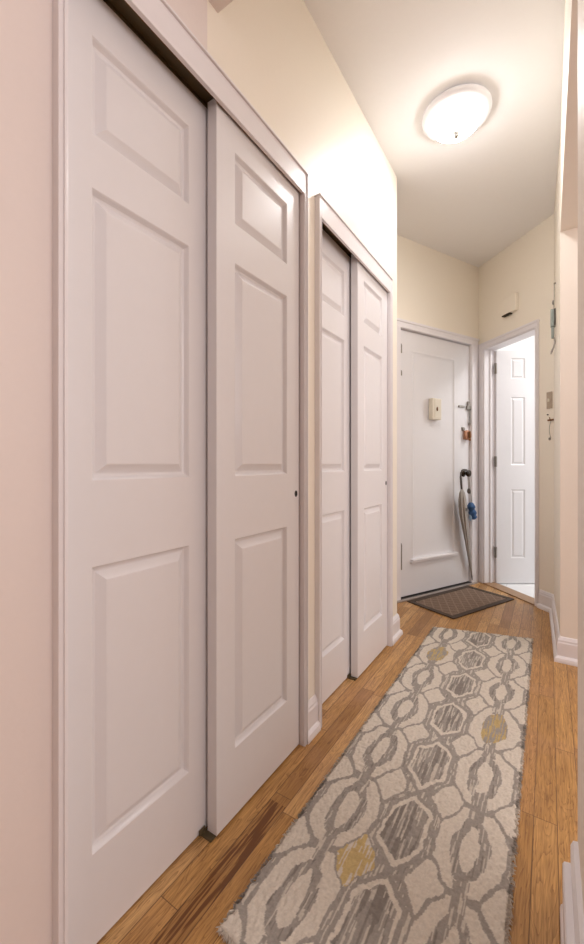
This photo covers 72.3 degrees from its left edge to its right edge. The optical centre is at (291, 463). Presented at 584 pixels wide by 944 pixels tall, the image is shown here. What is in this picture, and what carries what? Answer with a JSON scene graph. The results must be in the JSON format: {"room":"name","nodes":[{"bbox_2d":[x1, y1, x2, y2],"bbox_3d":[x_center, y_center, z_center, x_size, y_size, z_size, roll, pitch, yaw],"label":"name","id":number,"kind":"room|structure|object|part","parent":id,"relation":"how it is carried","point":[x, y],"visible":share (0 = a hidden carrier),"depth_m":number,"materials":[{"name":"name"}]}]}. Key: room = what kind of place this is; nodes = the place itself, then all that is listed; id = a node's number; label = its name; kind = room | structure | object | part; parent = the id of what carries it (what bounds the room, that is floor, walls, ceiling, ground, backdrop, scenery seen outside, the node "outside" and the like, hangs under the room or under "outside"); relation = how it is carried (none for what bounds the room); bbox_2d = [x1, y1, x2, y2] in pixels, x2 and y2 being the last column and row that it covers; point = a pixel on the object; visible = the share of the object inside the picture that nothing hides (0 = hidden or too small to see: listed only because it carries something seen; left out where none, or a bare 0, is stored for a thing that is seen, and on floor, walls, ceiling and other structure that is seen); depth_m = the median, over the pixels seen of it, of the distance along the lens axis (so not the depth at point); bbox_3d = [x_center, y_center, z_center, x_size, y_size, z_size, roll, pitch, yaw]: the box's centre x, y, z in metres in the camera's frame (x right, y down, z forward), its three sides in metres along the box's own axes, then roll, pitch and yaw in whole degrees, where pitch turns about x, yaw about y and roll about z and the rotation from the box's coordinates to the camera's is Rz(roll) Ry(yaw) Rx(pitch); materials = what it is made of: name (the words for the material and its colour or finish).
{"room":"apartment entry hallway","nodes":[
{"label":"apartment entry hallway","id":0,"kind":"room"},
{"bbox_2d":[0,0,396,943],"bbox_3d":[-0.962,-0.350,0.602,0.730,2.760,4.775,0,0,33],"label":"wall","id":1,"kind":"structure","parent":0,"point":[25,25],"depth_m":0.72,"materials":[{"name":"paint"}]},
{"bbox_2d":[68,0,207,943],"bbox_3d":[-0.364,0.009,0.968,0.034,2.027,0.434,0,0,33],"label":"door","id":2,"kind":"structure","parent":1,"relation":"in","point":[138,136],"depth_m":0.93,"materials":[{"name":"white paint"}]},
{"bbox_2d":[52,0,308,943],"bbox_3d":[-0.242,-0.019,1.135,0.148,2.098,0.896,0,0,33],"label":"closet frame","id":3,"kind":"object","parent":1,"relation":"attached to","point":[154,22],"visible":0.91,"depth_m":0.74,"materials":[{"name":"white paint"}]},
{"bbox_3d":[-0.197,-1.006,1.106,0.003,0.031,0.850,0,0,33],"label":"track rail","id":4,"kind":"part","parent":3,"relation":"part of","materials":[{"name":"white wood"}]},
{"bbox_2d":[208,99,298,835],"bbox_3d":[-0.105,0.006,1.289,0.036,2.033,0.430,0,0,33],"label":"door","id":5,"kind":"structure","parent":1,"relation":"in","point":[253,208],"depth_m":1.22,"materials":[{"name":"white paint"}]},
{"bbox_2d":[307,694,320,743],"bbox_3d":[0.074,0.966,1.517,0.028,0.129,0.098,0,0,33],"label":"baseboard","id":6,"kind":"structure","parent":1,"relation":"attached to","point":[314,726],"depth_m":1.52,"materials":[{"name":"white paint"}]},
{"bbox_2d":[322,229,350,703],"bbox_3d":[0.164,0.009,1.791,0.034,2.027,0.420,0,0,33],"label":"door","id":7,"kind":"structure","parent":1,"relation":"in","point":[336,264],"depth_m":1.82,"materials":[{"name":"white paint"}]},
{"bbox_2d":[314,193,392,727],"bbox_3d":[0.280,-0.010,1.948,0.148,2.080,0.860,0,0,33],"label":"closet frame","id":8,"kind":"object","parent":1,"relation":"attached to","point":[327,219],"visible":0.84,"depth_m":1.68,"materials":[{"name":"white paint"}]},
{"bbox_3d":[0.325,-0.996,1.919,0.003,0.052,0.814,0,0,33],"label":"track rail","id":9,"kind":"part","parent":8,"relation":"part of","materials":[{"name":"white wood"}]},
{"bbox_2d":[351,254,386,677],"bbox_3d":[0.412,0.006,2.095,0.036,2.033,0.416,0,0,33],"label":"door","id":10,"kind":"structure","parent":1,"relation":"in","point":[368,297],"depth_m":2.02,"materials":[{"name":"white paint"}]},
{"bbox_2d":[392,613,402,645],"bbox_3d":[0.429,0.966,2.468,0.458,0.129,0.187,0,0,33],"label":"baseboard","id":11,"kind":"structure","parent":1,"relation":"attached to","point":[397,632],"depth_m":2.36,"materials":[{"name":"white paint"}]},
{"bbox_2d":[96,582,577,943],"bbox_3d":[1.191,1.060,1.023,3.900,0.060,7.808,0,0,33],"label":"floor","id":12,"kind":"structure","parent":0,"point":[186,904],"depth_m":1.21,"materials":[{"name":"brown wood"}]},
{"bbox_2d":[199,825,215,842],"bbox_3d":[-0.231,1.020,1.106,0.037,0.020,0.036,0,0,33],"label":"guide","id":13,"kind":"object","parent":12,"relation":"on","point":[205,834],"visible":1,"depth_m":1.10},
{"bbox_2d":[347,673,356,680],"bbox_3d":[0.290,1.020,1.919,0.037,0.020,0.036,0,0,33],"label":"guide","id":14,"kind":"object","parent":12,"relation":"on","point":[349,676],"visible":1,"depth_m":1.92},
{"bbox_2d":[216,627,533,943],"bbox_3d":[0.606,1.022,1.583,0.560,0.015,2.139,0,0,33],"label":"runner rug","id":15,"kind":"object","parent":12,"relation":"on","point":[410,838],"visible":1,"depth_m":1.13,"materials":[{"name":"fabric"}]},
{"bbox_2d":[407,585,513,618],"bbox_3d":[1.274,1.026,3.011,0.730,0.008,0.400,0,0,-32],"label":"doormat","id":16,"kind":"object","parent":12,"relation":"on","point":[462,601],"visible":1,"depth_m":2.98,"materials":[{"name":"fabric"}]},
{"bbox_2d":[484,582,534,604],"bbox_3d":[1.760,1.026,3.190,0.114,0.008,0.542,0,0,-12],"label":"trim","id":17,"kind":"structure","parent":12,"relation":"on","point":[526,598],"depth_m":3.18,"materials":[{"name":"brown wood"}]},
{"bbox_2d":[303,0,564,267],"bbox_3d":[1.242,-1.780,1.104,3.900,0.100,8.000,0,0,33],"label":"ceiling","id":18,"kind":"structure","parent":0,"point":[467,200],"depth_m":1.88,"materials":[{"name":"paint"}]},
{"bbox_2d":[208,0,232,12],"bbox_3d":[0.164,-1.488,0.738,1.020,0.484,0.220,0,0,33],"label":"beam","id":19,"kind":"structure","parent":18,"relation":"attached to","point":[218,5],"depth_m":1.08,"materials":[{"name":"paint"}]},
{"bbox_2d":[422,83,491,142],"bbox_3d":[0.807,-1.665,1.966,0.317,0.131,0.317,0,0,33],"label":"ceiling light","id":20,"kind":"object","parent":18,"relation":"attached to","point":[458,111],"visible":1,"depth_m":1.90,"materials":[{"name":"white glass"}]},
{"bbox_2d":[397,235,477,338],"bbox_3d":[0.873,-0.350,3.144,1.712,2.760,0.140,0,0,-31],"label":"wall","id":21,"kind":"structure","parent":0,"point":[436,289],"depth_m":3.23,"materials":[{"name":"beige paint"}]},
{"bbox_2d":[401,330,471,596],"bbox_3d":[1.181,-0.004,3.248,0.854,2.040,0.111,0,0,-31],"label":"door","id":22,"kind":"structure","parent":21,"relation":"in","point":[435,404],"depth_m":3.24,"materials":[{"name":"white paint"}]},
{"bbox_3d":[1.481,-0.504,3.430,0.150,0.072,0.018,0,0,-31],"label":"chain plate","id":23,"kind":"part","parent":22,"relation":"part of","materials":[{"name":"metal"}]},
{"bbox_2d":[458,469,472,579],"bbox_3d":[1.457,0.520,3.361,0.068,0.961,0.263,0,0,44],"label":"umbrella","id":24,"kind":"object","parent":22,"relation":"hanging from","point":[462,501],"visible":1,"depth_m":3.31,"materials":[{"name":"fabric"}]},
{"bbox_3d":[1.437,0.135,3.327,0.124,0.192,0.019,0,0,-31],"label":"handle","id":25,"kind":"part","parent":24,"relation":"part of","materials":[{"name":"white plastic"}]},
{"bbox_3d":[1.488,0.080,3.406,0.060,0.060,0.067,0,0,-31],"label":"knob","id":26,"kind":"part","parent":22,"relation":"part of","materials":[{"name":"brown metal"}]},
{"bbox_2d":[467,477,476,520],"bbox_3d":[1.536,0.275,3.417,0.077,0.422,0.099,0,0,33],"label":"keychain","id":27,"kind":"object","parent":22,"relation":"hanging from","point":[472,512],"visible":1,"depth_m":3.40,"materials":[{"name":"blue fabric"}]},
{"bbox_2d":[401,581,471,598],"bbox_3d":[1.129,1.026,3.279,0.930,0.008,0.132,0,0,-31],"label":"trim","id":28,"kind":"structure","parent":21,"relation":"attached to","point":[458,584],"depth_m":3.23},
{"bbox_2d":[397,582,478,602],"bbox_3d":[1.189,1.026,3.218,0.970,0.007,0.032,0,0,-31],"label":"trim","id":29,"kind":"structure","parent":21,"relation":"attached to","point":[472,583],"depth_m":3.17,"materials":[{"name":"wood"}]},
{"bbox_2d":[397,318,539,605],"bbox_3d":[1.252,-0.031,3.156,1.128,2.122,0.767,0,0,-12],"label":"door frame","id":30,"kind":"structure","parent":21,"relation":"attached to","point":[486,350],"depth_m":3.44,"materials":[{"name":"white paint"}]},
{"bbox_2d":[496,335,534,350],"bbox_3d":[2.818,-0.350,3.064,1.900,2.760,2.200,0,0,-12],"label":"wall","id":31,"kind":"structure","parent":0,"point":[528,343],"depth_m":3.97,"materials":[{"name":"white paint"}]},
{"bbox_2d":[478,214,553,593],"bbox_3d":[1.768,-0.350,3.184,0.100,2.760,0.918,0,0,-12],"label":"wall","id":32,"kind":"structure","parent":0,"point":[525,268],"depth_m":2.89,"materials":[{"name":"beige paint"}]},
{"bbox_2d":[502,293,517,316],"bbox_3d":[1.709,-1.245,3.140,0.034,0.140,0.147,0,0,-12],"label":"door chime","id":33,"kind":"object","parent":32,"relation":"attached to","point":[509,304],"visible":1,"depth_m":3.13,"materials":[{"name":"beige paint"}]},
{"bbox_2d":[494,350,534,582],"bbox_3d":[2.034,0.024,3.451,0.590,2.000,0.045,0,0,0],"label":"door","id":34,"kind":"structure","parent":32,"relation":"in","point":[514,370],"depth_m":3.44,"materials":[{"name":"white paint"}]},
{"bbox_2d":[546,391,551,408],"bbox_3d":[1.795,-0.446,2.794,0.014,0.117,0.046,0,0,-12],"label":"light switch","id":35,"kind":"object","parent":32,"relation":"attached to","point":[548,394],"visible":1,"depth_m":2.79,"materials":[{"name":"beige plastic"}]},
{"bbox_2d":[547,417,553,439],"bbox_3d":[1.789,-0.243,2.779,0.032,0.161,0.047,0,0,-12],"label":"hook","id":36,"kind":"object","parent":32,"relation":"attached to","point":[549,419],"visible":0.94,"depth_m":2.77,"materials":[{"name":"gold metal"}]},
{"bbox_2d":[554,0,577,638],"bbox_3d":[2.231,-0.350,1.226,2.369,2.760,2.233,0,0,33],"label":"wall","id":37,"kind":"structure","parent":0,"point":[566,195],"depth_m":2.07,"materials":[{"name":"beige paint"}]},
{"bbox_2d":[550,282,555,353],"bbox_3d":[1.650,-0.920,2.526,0.030,0.452,0.046,0,0,33],"label":"wall ornament","id":38,"kind":"object","parent":37,"relation":"hanging from","point":[552,311],"visible":0.94,"depth_m":2.52,"materials":[{"name":"metal"}]},
{"bbox_2d":[537,589,577,666],"bbox_3d":[2.230,0.966,2.061,1.671,0.129,0.893,0,0,33],"label":"baseboard","id":39,"kind":"structure","parent":37,"relation":"attached to","point":[565,650],"depth_m":2.13,"materials":[{"name":"white paint"}]},
{"bbox_2d":[578,0,583,910],"bbox_3d":[0.599,-0.350,0.697,0.144,2.760,0.420,0,0,33],"label":"wall","id":40,"kind":"structure","parent":0,"point":[580,2],"depth_m":0.83,"materials":[{"name":"beige paint"}]},
{"bbox_2d":[560,841,583,943],"bbox_3d":[0.520,0.940,0.739,0.034,0.180,0.405,0,0,33],"label":"baseboard","id":41,"kind":"structure","parent":40,"relation":"attached to","point":[571,909],"depth_m":0.82,"materials":[{"name":"white paint"}]}
]}

